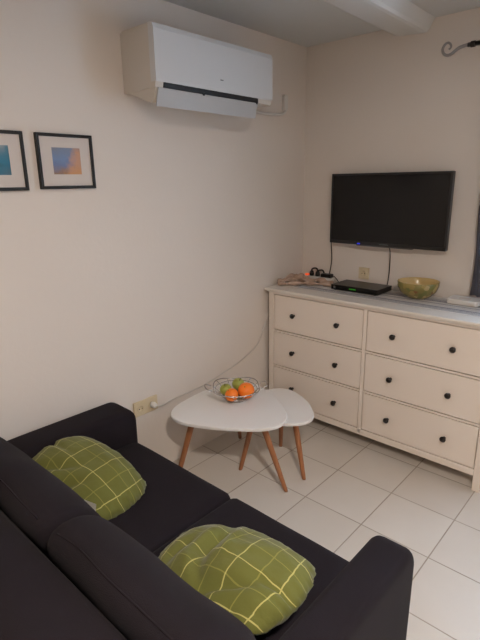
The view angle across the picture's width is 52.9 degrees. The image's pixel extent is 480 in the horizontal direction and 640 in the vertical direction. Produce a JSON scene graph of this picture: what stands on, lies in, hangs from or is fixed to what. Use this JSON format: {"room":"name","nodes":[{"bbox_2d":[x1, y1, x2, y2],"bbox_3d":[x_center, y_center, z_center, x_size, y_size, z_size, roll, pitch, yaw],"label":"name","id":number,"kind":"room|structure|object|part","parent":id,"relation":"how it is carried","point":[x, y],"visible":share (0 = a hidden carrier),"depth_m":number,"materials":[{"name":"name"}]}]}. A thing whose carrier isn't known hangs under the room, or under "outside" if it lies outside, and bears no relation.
{"room":"living room","nodes":[
{"label":"living room","id":0,"kind":"room"},
{"bbox_2d":[0,0,306,461],"bbox_3d":[-1.021,-0.163,2.037,0.100,2.476,4.500,13,21,40],"label":"wall","id":1,"kind":"structure","parent":0,"point":[147,281],"depth_m":2.43,"materials":[{"name":"paint"}]},
{"bbox_2d":[0,130,29,190],"bbox_3d":[-0.967,-0.622,1.883,0.019,0.230,0.260,13,21,40],"label":"framed picture","id":2,"kind":"object","parent":1,"relation":"attached to","point":[13,167],"visible":1,"depth_m":1.94},
{"bbox_2d":[0,145,11,174],"bbox_3d":[-0.968,-0.625,1.886,0.008,0.117,0.136,13,21,40],"label":"print","id":3,"kind":"object","parent":2,"relation":"attached to","point":[5,150],"depth_m":1.92},
{"bbox_2d":[33,132,95,188],"bbox_3d":[-0.756,-0.690,2.104,0.019,0.227,0.260,13,21,40],"label":"framed picture","id":4,"kind":"object","parent":1,"relation":"attached to","point":[64,161],"visible":1,"depth_m":2.10},
{"bbox_2d":[51,147,81,173],"bbox_3d":[-0.758,-0.693,2.107,0.008,0.114,0.136,13,21,40],"label":"print","id":5,"kind":"object","parent":4,"relation":"attached to","point":[64,160],"depth_m":2.10},
{"bbox_2d":[133,394,157,417],"bbox_3d":[-0.525,0.479,2.687,0.014,0.086,0.160,13,21,40],"label":"wall socket","id":6,"kind":"object","parent":1,"relation":"attached to","point":[142,407],"visible":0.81,"depth_m":2.67,"materials":[{"name":"beige plastic"}]},
{"bbox_2d":[137,405,143,412],"bbox_3d":[-0.546,0.489,2.656,0.003,0.044,0.044,13,21,40],"label":"outlet","id":7,"kind":"object","parent":6,"relation":"attached to","point":[140,408],"depth_m":2.65,"materials":[{"name":"beige plastic"}]},
{"bbox_2d":[120,21,287,118],"bbox_3d":[-0.036,-1.260,2.601,0.243,0.333,1.246,13,21,40],"label":"air conditioner","id":8,"kind":"object","parent":1,"relation":"attached to","point":[163,65],"visible":1,"depth_m":2.25,"materials":[{"name":"plastic"}]},
{"bbox_3d":[-0.108,-1.244,2.366,0.037,0.234,0.810,13,21,40],"label":"panel","id":9,"kind":"part","parent":8,"relation":"part of","materials":[{"name":"plastic"}]},
{"bbox_2d":[150,316,268,407],"bbox_3d":[-0.112,0.190,3.064,0.044,0.399,1.175,12,21,39],"label":"cable","id":10,"kind":"object","parent":1,"relation":"attached to","point":[152,404],"visible":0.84,"depth_m":3.02,"materials":[{"name":"white plastic"}]},
{"bbox_2d":[309,267,317,275],"bbox_3d":[0.536,-0.350,3.467,0.074,0.059,0.034,2,16,8],"label":"plug","id":11,"kind":"object","parent":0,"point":[311,273],"visible":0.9,"depth_m":3.46,"materials":[{"name":"plastic"}]},
{"bbox_2d":[315,269,324,275],"bbox_3d":[0.573,-0.337,3.436,0.074,0.049,0.034,2,16,8],"label":"plug","id":12,"kind":"object","parent":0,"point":[317,273],"visible":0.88,"depth_m":3.43,"materials":[{"name":"plastic"}]},
{"bbox_2d":[164,0,479,46],"bbox_3d":[0.367,-1.071,0.450,3.900,0.100,4.500,13,21,40],"label":"ceiling","id":13,"kind":"structure","parent":0,"point":[306,23],"depth_m":2.57,"materials":[{"name":"paint"}]},
{"bbox_2d":[322,0,435,35],"bbox_3d":[-0.460,-1.195,1.196,0.276,0.086,4.300,13,21,40],"label":"trim","id":14,"kind":"structure","parent":13,"relation":"attached to","point":[395,17],"depth_m":2.44,"materials":[{"name":"paint"}]},
{"bbox_2d":[173,418,479,639],"bbox_3d":[0.405,1.406,1.157,3.900,0.100,4.500,13,21,40],"label":"floor","id":15,"kind":"structure","parent":0,"point":[356,488],"depth_m":2.54,"materials":[{"name":"tile"}]},
{"bbox_2d":[0,402,413,639],"bbox_3d":[-0.385,0.835,1.658,1.580,0.747,1.017,13,21,40],"label":"sofa","id":16,"kind":"object","parent":15,"relation":"on","point":[68,571],"visible":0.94,"depth_m":1.30,"materials":[{"name":"fabric"}]},
{"bbox_2d":[0,437,98,557],"bbox_3d":[-0.711,0.630,1.675,0.723,0.352,0.284,13,21,40],"label":"cushion","id":17,"kind":"object","parent":16,"relation":"on","point":[32,498],"depth_m":1.45,"materials":[{"name":"fabric"}]},
{"bbox_3d":[-0.632,0.897,1.393,1.570,0.640,0.282,13,21,40],"label":"frame","id":18,"kind":"part","parent":16,"relation":"part of","materials":[{"name":"fabric"}]},
{"bbox_3d":[-0.887,0.754,2.146,0.175,0.510,0.965,13,21,40],"label":"arm","id":19,"kind":"part","parent":16,"relation":"part of","materials":[{"name":"fabric"}]},
{"bbox_2d":[33,436,146,519],"bbox_3d":[-0.625,0.635,1.966,0.503,0.196,0.341,9,19,32],"label":"throw pillow","id":20,"kind":"object","parent":16,"relation":"on","point":[99,474],"visible":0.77,"depth_m":1.90,"materials":[{"name":"green fabric"}]},
{"bbox_2d":[46,514,255,639],"bbox_3d":[-0.215,0.745,1.239,0.631,0.348,0.290,13,21,40],"label":"cushion","id":21,"kind":"object","parent":16,"relation":"on","point":[140,594],"depth_m":1.12,"materials":[{"name":"fabric"}]},
{"bbox_2d":[108,443,229,551],"bbox_3d":[-0.493,0.783,1.961,0.659,0.162,0.684,13,21,40],"label":"seat cushion","id":22,"kind":"object","parent":16,"relation":"on","point":[174,499],"depth_m":1.91,"materials":[{"name":"fabric"}]},
{"bbox_2d":[160,524,315,635],"bbox_3d":[-0.033,0.749,1.451,0.514,0.196,0.339,12,20,38],"label":"throw pillow","id":23,"kind":"object","parent":16,"relation":"on","point":[252,576],"visible":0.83,"depth_m":1.34,"materials":[{"name":"green fabric"}]},
{"bbox_2d":[153,498,348,639],"bbox_3d":[-0.020,0.893,1.547,0.614,0.163,0.684,13,21,40],"label":"seat cushion","id":24,"kind":"object","parent":16,"relation":"on","point":[233,513],"depth_m":1.71,"materials":[{"name":"fabric"}]},
{"bbox_3d":[0.170,1.002,1.219,0.130,0.510,0.965,13,21,40],"label":"arm","id":25,"kind":"part","parent":16,"relation":"part of","materials":[{"name":"fabric"}]},
{"bbox_2d":[171,381,287,491],"bbox_3d":[-0.002,0.684,2.706,0.612,0.450,0.670,13,21,40],"label":"side table","id":26,"kind":"object","parent":15,"relation":"on","point":[262,412],"visible":0.8,"depth_m":2.57,"materials":[{"name":"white wood"}]},
{"bbox_3d":[-0.300,0.721,2.628,0.147,0.431,0.034,1,16,6],"label":"leg","id":27,"kind":"part","parent":26,"relation":"part of","materials":[{"name":"brown wood"}]},
{"bbox_2d":[204,377,267,402],"bbox_3d":[-0.022,0.403,2.709,0.296,0.090,0.296,13,21,40],"label":"fruit bowl","id":28,"kind":"object","parent":26,"relation":"on","point":[239,399],"visible":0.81,"depth_m":2.69,"materials":[{"name":"silver metal"}]},
{"bbox_2d":[220,384,231,394],"bbox_3d":[-0.080,0.385,2.710,0.068,0.066,0.068,-7,17,-20],"label":"apple","id":29,"kind":"object","parent":28,"relation":"in","point":[224,387],"visible":0.75,"depth_m":2.69,"materials":[{"name":"green food"}]},
{"bbox_2d":[225,388,237,400],"bbox_3d":[-0.046,0.410,2.648,0.072,0.071,0.074,-9,18,-26],"label":"orange","id":30,"kind":"object","parent":28,"relation":"in","point":[230,392],"visible":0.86,"depth_m":2.62,"materials":[{"name":"orange food"}]},
{"bbox_3d":[-0.021,0.431,2.717,0.156,0.023,0.156,13,21,40],"label":"dish","id":31,"kind":"part","parent":28,"relation":"part of","materials":[{"name":"silver metal"}]},
{"bbox_2d":[232,378,244,389],"bbox_3d":[-0.009,0.364,2.762,0.074,0.069,0.074,7,18,27],"label":"apple","id":32,"kind":"object","parent":28,"relation":"in","point":[237,382],"visible":0.78,"depth_m":2.74,"materials":[{"name":"green food"}]},
{"bbox_2d":[238,382,253,398],"bbox_3d":[0.035,0.392,2.682,0.091,0.088,0.091,-12,19,-35],"label":"orange","id":33,"kind":"object","parent":28,"relation":"in","point":[246,388],"visible":0.94,"depth_m":2.65,"materials":[{"name":"orange food"}]},
{"bbox_3d":[0.178,0.729,2.575,0.161,0.431,0.034,-2,16,-5],"label":"leg","id":34,"kind":"part","parent":26,"relation":"part of","materials":[{"name":"brown wood"}]},
{"bbox_2d":[239,388,313,479],"bbox_3d":[0.220,0.684,2.779,0.452,0.405,0.462,13,21,40],"label":"side table","id":35,"kind":"object","parent":15,"relation":"on","point":[299,411],"visible":0.57,"depth_m":2.72,"materials":[{"name":"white wood"}]},
{"bbox_3d":[0.045,0.699,2.767,0.123,0.387,0.033,9,19,30],"label":"leg","id":36,"kind":"part","parent":35,"relation":"part of","materials":[{"name":"brown wood"}]},
{"bbox_3d":[0.256,0.635,2.982,0.034,0.387,0.129,1,16,6],"label":"leg","id":37,"kind":"part","parent":35,"relation":"part of","materials":[{"name":"brown wood"}]},
{"bbox_3d":[0.329,0.712,2.707,0.096,0.387,0.033,9,18,30],"label":"leg","id":38,"kind":"part","parent":35,"relation":"part of","materials":[{"name":"brown wood"}]},
{"bbox_2d":[265,273,479,492],"bbox_3d":[0.869,0.289,3.071,1.483,0.984,0.454,13,21,40],"label":"dresser","id":39,"kind":"object","parent":15,"relation":"on","point":[406,378],"depth_m":2.83,"materials":[{"name":"white paint"}]},
{"bbox_3d":[0.235,0.239,3.413,0.039,0.911,0.051,13,21,40],"label":"leg","id":40,"kind":"part","parent":39,"relation":"part of","materials":[{"name":"white paint"}]},
{"bbox_3d":[0.607,0.463,3.349,0.666,0.242,0.356,13,21,40],"label":"drawer","id":41,"kind":"part","parent":39,"relation":"part of","materials":[{"name":"white paint"}]},
{"bbox_3d":[0.604,0.213,3.278,0.666,0.236,0.356,13,21,40],"label":"drawer","id":42,"kind":"part","parent":39,"relation":"part of","materials":[{"name":"white paint"}]},
{"bbox_3d":[0.600,-0.037,3.206,0.666,0.242,0.356,13,21,40],"label":"drawer","id":43,"kind":"part","parent":39,"relation":"part of","materials":[{"name":"white paint"}]},
{"bbox_3d":[0.558,-0.301,3.446,0.240,0.046,0.050,13,21,40],"label":"power strip","id":44,"kind":"part","parent":39,"relation":"part of","materials":[{"name":"white plastic"}]},
{"bbox_2d":[294,282,479,316],"bbox_3d":[0.924,-0.146,2.966,1.260,0.003,0.289,13,21,40],"label":"table runner","id":45,"kind":"object","parent":39,"relation":"on","point":[436,303],"visible":0.59,"depth_m":2.86,"materials":[{"name":"fabric"}]},
{"bbox_2d":[277,273,333,285],"bbox_3d":[0.455,-0.283,3.348,0.391,0.068,0.169,2,16,9],"label":"crumpled cloth","id":46,"kind":"object","parent":45,"relation":"on","point":[293,279],"visible":0.98,"depth_m":3.31,"materials":[{"name":"beige fabric"}]},
{"bbox_2d":[321,273,338,281],"bbox_3d":[0.659,-0.287,3.356,0.208,0.055,0.046,13,21,40],"label":"power adapter","id":47,"kind":"object","parent":45,"relation":"on","point":[325,275],"visible":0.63,"depth_m":3.37,"materials":[{"name":"plastic"}]},
{"bbox_3d":[0.611,-0.313,3.393,0.080,0.026,0.046,13,21,40],"label":"casing","id":48,"kind":"part","parent":47,"relation":"part of","materials":[{"name":"plastic"}]},
{"bbox_2d":[331,279,391,295],"bbox_3d":[0.783,-0.211,3.126,0.330,0.036,0.200,13,21,40],"label":"box","id":49,"kind":"object","parent":45,"relation":"on","point":[374,289],"visible":1,"depth_m":3.08,"materials":[{"name":"plastic"}]},
{"bbox_3d":[0.718,-0.193,3.058,0.320,0.026,0.003,13,21,40],"label":"panel","id":50,"kind":"part","parent":49,"relation":"part of","materials":[{"name":"black plastic"}]},
{"bbox_2d":[397,277,439,299],"bbox_3d":[1.066,-0.184,2.894,0.242,0.102,0.242,13,21,40],"label":"glass bowl","id":51,"kind":"object","parent":45,"relation":"on","point":[419,288],"visible":1,"depth_m":2.83,"materials":[{"name":"green glass"}]},
{"bbox_2d":[447,295,479,306],"bbox_3d":[1.281,-0.109,2.752,0.170,0.030,0.115,13,21,40],"label":"flat box","id":52,"kind":"object","parent":45,"relation":"on","point":[454,299],"visible":1,"depth_m":2.72,"materials":[{"name":"white plastic"}]},
{"bbox_3d":[1.123,0.584,2.897,0.666,0.242,0.356,13,21,40],"label":"drawer","id":53,"kind":"part","parent":39,"relation":"part of","materials":[{"name":"white paint"}]},
{"bbox_3d":[1.119,0.334,2.826,0.666,0.236,0.356,13,21,40],"label":"drawer","id":54,"kind":"part","parent":39,"relation":"part of","materials":[{"name":"white paint"}]},
{"bbox_3d":[1.115,0.084,2.755,0.666,0.242,0.356,13,21,40],"label":"drawer","id":55,"kind":"part","parent":39,"relation":"part of","materials":[{"name":"white paint"}]},
{"bbox_3d":[1.116,0.654,2.652,0.033,0.033,0.037,13,21,40],"label":"knob","id":56,"kind":"part","parent":39,"relation":"part of","materials":[{"name":"black metal"}]},
{"bbox_3d":[1.112,0.404,2.581,0.033,0.033,0.037,13,21,40],"label":"knob","id":57,"kind":"part","parent":39,"relation":"part of","materials":[{"name":"black metal"}]},
{"bbox_3d":[1.108,0.154,2.510,0.033,0.033,0.037,13,21,40],"label":"knob","id":58,"kind":"part","parent":39,"relation":"part of","materials":[{"name":"black metal"}]},
{"bbox_3d":[1.278,0.484,2.499,0.039,0.911,0.051,13,21,40],"label":"leg","id":59,"kind":"part","parent":39,"relation":"part of","materials":[{"name":"white paint"}]},
{"bbox_2d":[302,7,479,297],"bbox_3d":[1.864,-0.300,2.364,3.700,2.476,0.100,13,21,40],"label":"wall","id":60,"kind":"structure","parent":0,"point":[381,101],"depth_m":2.91,"materials":[{"name":"paint"}]},
{"bbox_2d":[358,267,369,278],"bbox_3d":[0.835,-0.315,3.254,0.075,0.077,0.014,13,21,40],"label":"wall socket","id":61,"kind":"object","parent":60,"relation":"attached to","point":[363,272],"visible":1,"depth_m":3.25,"materials":[{"name":"beige plastic"}]},
{"bbox_2d":[360,270,365,276],"bbox_3d":[0.831,-0.314,3.250,0.044,0.044,0.003,13,21,40],"label":"outlet","id":62,"kind":"object","parent":61,"relation":"attached to","point":[362,272],"depth_m":3.25,"materials":[{"name":"beige plastic"}]},
{"bbox_2d":[330,171,455,251],"bbox_3d":[0.923,-0.681,3.005,0.775,0.452,0.092,13,21,40],"label":"television","id":63,"kind":"object","parent":60,"relation":"attached to","point":[396,210],"visible":1,"depth_m":2.94,"materials":[{"name":"plastic"}]},
{"bbox_3d":[0.908,-0.462,3.046,0.375,0.008,0.028,13,21,40],"label":"trim","id":64,"kind":"part","parent":63,"relation":"part of","materials":[{"name":"grey plastic"}]},
{"bbox_2d":[387,248,390,284],"bbox_3d":[0.947,-0.335,3.098,0.038,0.271,0.052,-8,17,-23],"label":"cable","id":65,"kind":"object","parent":63,"relation":"hanging from","point":[389,248],"visible":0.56,"depth_m":3.09,"materials":[{"name":"black plastic"}]},
{"bbox_3d":[0.908,-0.680,2.987,0.775,0.446,0.035,13,21,40],"label":"casing","id":66,"kind":"part","parent":63,"relation":"part of","materials":[{"name":"plastic"}]},
{"bbox_2d":[441,40,479,56],"bbox_3d":[1.900,-1.250,1.893,2.165,0.080,0.116,13,21,40],"label":"curtain rod","id":67,"kind":"object","parent":60,"relation":"attached to","point":[474,43],"visible":1,"depth_m":2.51,"materials":[{"name":"metal"}]},
{"bbox_3d":[1.922,-1.235,1.818,2.030,0.021,0.022,13,21,40],"label":"rod","id":68,"kind":"part","parent":67,"relation":"part of","materials":[{"name":"black metal"}]},
{"bbox_2d":[470,203,479,296],"bbox_3d":[1.401,-0.745,2.476,0.298,1.314,0.063,13,21,40],"label":"curtain","id":69,"kind":"object","parent":67,"relation":"hanging from","point":[475,287],"visible":1,"depth_m":2.70,"materials":[{"name":"fabric"}]}
]}

